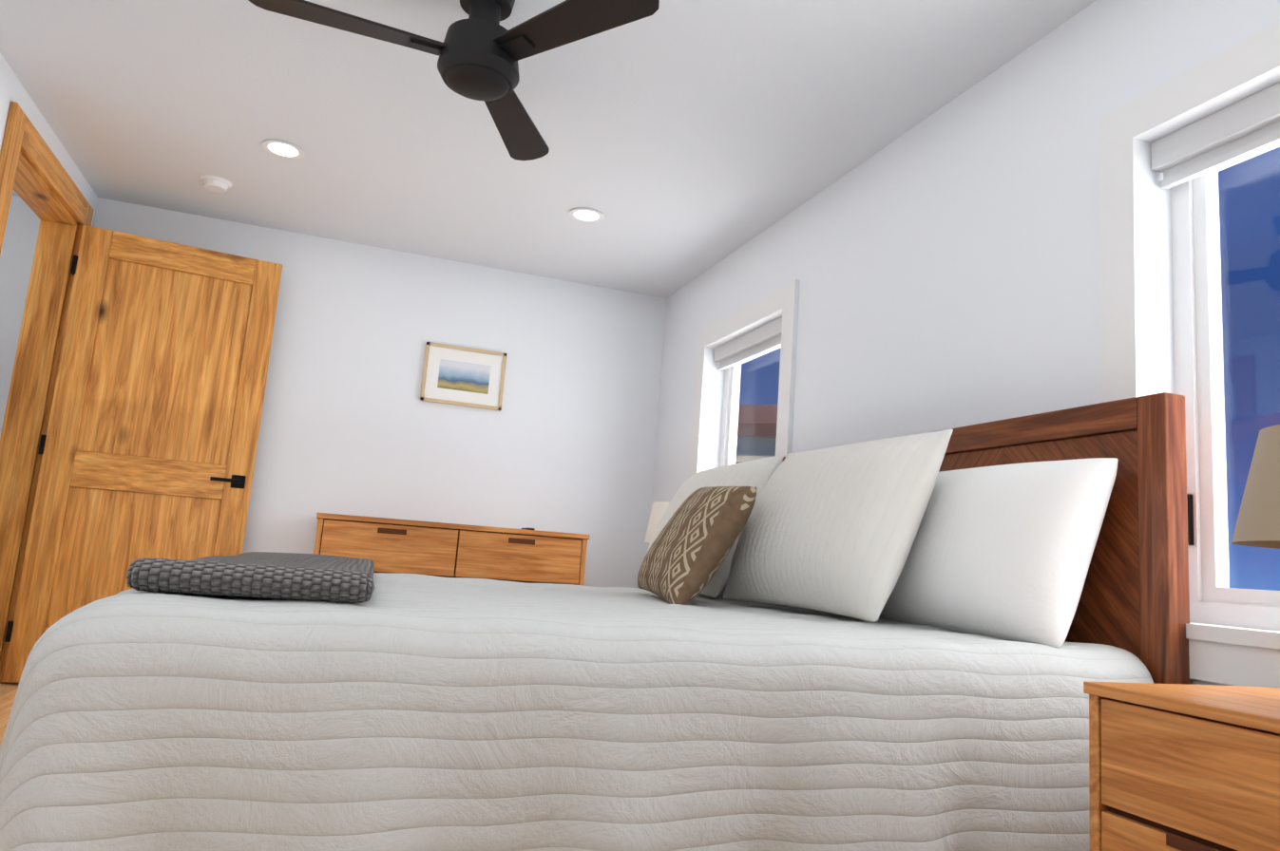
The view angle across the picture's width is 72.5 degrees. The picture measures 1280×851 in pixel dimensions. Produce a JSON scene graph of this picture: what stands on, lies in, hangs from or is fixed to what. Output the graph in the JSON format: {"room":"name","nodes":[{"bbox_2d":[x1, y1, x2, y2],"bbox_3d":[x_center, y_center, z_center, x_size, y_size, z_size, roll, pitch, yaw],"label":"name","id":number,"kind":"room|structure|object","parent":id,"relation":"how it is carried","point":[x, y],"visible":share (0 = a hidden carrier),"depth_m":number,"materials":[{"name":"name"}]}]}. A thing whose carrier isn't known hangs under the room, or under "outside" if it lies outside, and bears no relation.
{"room":"bedroom","nodes":[
{"label":"bedroom","id":0,"kind":"room"},
{"bbox_2d":[0,683,19,746],"bbox_3d":[-0.522,1.082,1.993,3.450,0.100,5.940,7,-9,-19],"label":"floor","id":1,"kind":"structure","parent":0,"point":[8,692],"depth_m":3.51,"materials":[{"name":"brown wood"}]},
{"bbox_2d":[313,513,589,586],"bbox_3d":[-1.014,0.941,4.553,1.366,0.874,0.448,7,-9,-19],"label":"dresser","id":2,"kind":"object","parent":1,"relation":"on","point":[385,545],"visible":0.29,"depth_m":4.39,"materials":[{"name":"brown wood"}]},
{"bbox_2d":[0,392,1191,850],"bbox_3d":[-0.191,0.517,2.504,2.242,1.215,2.220,7,-9,-19],"label":"bed","id":3,"kind":"object","parent":1,"relation":"on","point":[908,643],"visible":1,"depth_m":1.57,"materials":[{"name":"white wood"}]},
{"bbox_2d":[128,552,374,600],"bbox_3d":[-0.912,0.379,2.316,0.489,0.048,1.719,7,-9,-19],"label":"throw blanket","id":4,"kind":"object","parent":3,"relation":"on","point":[251,576],"depth_m":1.52,"materials":[{"name":"grey fabric"}]},
{"bbox_2d":[0,564,1176,850],"bbox_3d":[-0.249,0.790,2.448,2.174,0.628,2.236,7,-9,-19],"label":"quilt","id":5,"kind":"object","parent":3,"relation":"on","point":[419,713],"depth_m":1.44,"materials":[{"name":"white fabric"}]},
{"bbox_2d":[836,458,1118,650],"bbox_3d":[0.861,0.332,2.361,0.317,0.464,0.920,7,-9,-19],"label":"pillow","id":6,"kind":"object","parent":3,"relation":"on","point":[1025,552],"depth_m":2.07,"materials":[{"name":"white fabric"}]},
{"bbox_2d":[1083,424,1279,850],"bbox_3d":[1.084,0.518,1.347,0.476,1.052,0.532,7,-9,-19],"label":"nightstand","id":7,"kind":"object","parent":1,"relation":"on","point":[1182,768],"visible":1,"depth_m":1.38,"materials":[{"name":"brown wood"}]},
{"bbox_2d":[0,190,40,438],"bbox_3d":[-3.402,-0.181,3.319,1.400,2.570,2.100,7,-9,-19],"label":"wall","id":8,"kind":"structure","parent":0,"point":[20,240],"depth_m":4.48,"materials":[{"name":"white paint"}]},
{"bbox_2d":[0,53,97,662],"bbox_3d":[-1.981,-0.331,1.645,0.150,2.370,5.940,7,-9,-19],"label":"wall","id":9,"kind":"structure","parent":0,"point":[12,88],"depth_m":3.51,"materials":[{"name":"white paint"}]},
{"bbox_2d":[0,101,93,684],"bbox_3d":[-2.680,-0.032,3.598,0.173,2.265,1.150,7,-9,-19],"label":"door frame","id":10,"kind":"structure","parent":9,"relation":"attached to","point":[35,177],"depth_m":4.00,"materials":[{"name":"brown wood"}]},
{"bbox_2d":[1,225,282,683],"bbox_3d":[-2.352,0.147,4.216,0.901,2.120,0.169,7,-9,-19],"label":"door","id":11,"kind":"structure","parent":9,"relation":"in","point":[148,445],"depth_m":4.21,"materials":[{"name":"brown wood"}]},
{"bbox_2d":[93,197,666,589],"bbox_3d":[-1.416,0.200,4.864,3.120,2.370,0.180,7,-9,-19],"label":"wall","id":12,"kind":"structure","parent":0,"point":[563,440],"depth_m":4.92,"materials":[{"name":"white paint"}]},
{"bbox_2d":[420,342,506,410],"bbox_3d":[-0.999,-0.278,4.965,0.455,0.335,0.020,7,-9,-19],"label":"picture frame","id":13,"kind":"object","parent":12,"relation":"attached to","point":[463,376],"visible":0.94,"depth_m":4.96,"materials":[{"name":"beige paper"}]},
{"bbox_2d":[0,0,1096,298],"bbox_3d":[-0.342,-1.363,2.365,3.450,0.120,5.940,7,-9,-19],"label":"ceiling","id":14,"kind":"structure","parent":0,"point":[688,141],"depth_m":3.31,"materials":[{"name":"white paint"}]},
{"bbox_2d":[200,174,232,192],"bbox_3d":[-2.007,-1.138,4.134,0.140,0.036,0.140,7,-9,-19],"label":"smoke detector","id":15,"kind":"object","parent":14,"relation":"attached to","point":[215,183],"visible":1,"depth_m":4.10,"materials":[{"name":"white plastic"}]},
{"bbox_2d":[262,139,304,158],"bbox_3d":[-1.521,-1.179,3.726,0.170,0.008,0.170,7,-9,-19],"label":"recessed light","id":16,"kind":"object","parent":14,"relation":"in","point":[283,149],"visible":1,"depth_m":3.72,"materials":[{"name":"white plastic"}]},
{"bbox_2d":[248,0,659,160],"bbox_3d":[-0.580,-1.133,2.512,1.001,0.324,1.104,7,-9,-19],"label":"ceiling fan","id":17,"kind":"object","parent":14,"relation":"hanging from","point":[480,51],"visible":1,"depth_m":2.43,"materials":[{"name":"black metal"}]},
{"bbox_2d":[569,208,604,222],"bbox_3d":[-0.258,-1.013,4.203,0.170,0.008,0.170,7,-9,-19],"label":"recessed light","id":18,"kind":"object","parent":14,"relation":"in","point":[586,215],"visible":1,"depth_m":4.20,"materials":[{"name":"white plastic"}]},
{"bbox_2d":[644,501,669,543],"bbox_3d":[0.100,0.875,4.073,0.476,1.022,0.532,7,-9,-19],"label":"lamp","id":19,"kind":"object","parent":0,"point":[659,509],"visible":0.08,"depth_m":4.04,"materials":[{"name":"white fabric"}]},
{"bbox_2d":[651,0,1279,686],"bbox_3d":[1.103,0.058,2.707,0.180,2.370,5.940,7,-9,-19],"label":"wall","id":20,"kind":"structure","parent":0,"point":[943,264],"depth_m":2.77,"materials":[{"name":"white paint"}]},
{"bbox_2d":[688,279,800,477],"bbox_3d":[0.537,0.136,4.259,0.200,1.430,1.070,7,-9,-19],"label":"window unit","id":21,"kind":"structure","parent":20,"relation":"in","point":[731,357],"depth_m":4.36,"materials":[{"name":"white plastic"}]},
{"bbox_2d":[1098,19,1279,687],"bbox_3d":[1.454,-0.179,1.713,0.200,1.420,1.160,7,-9,-19],"label":"window unit","id":22,"kind":"structure","parent":20,"relation":"in","point":[1189,162],"depth_m":2.10,"materials":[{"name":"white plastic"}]},
{"label":"outside","id":23,"kind":"structure","parent":0,"visible":0},
{"bbox_2d":[735,404,777,463],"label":"window","id":24,"kind":"structure","parent":23,"point":[757,447],"depth_m":13.98,"materials":[{"name":"clear glass"}]}
]}

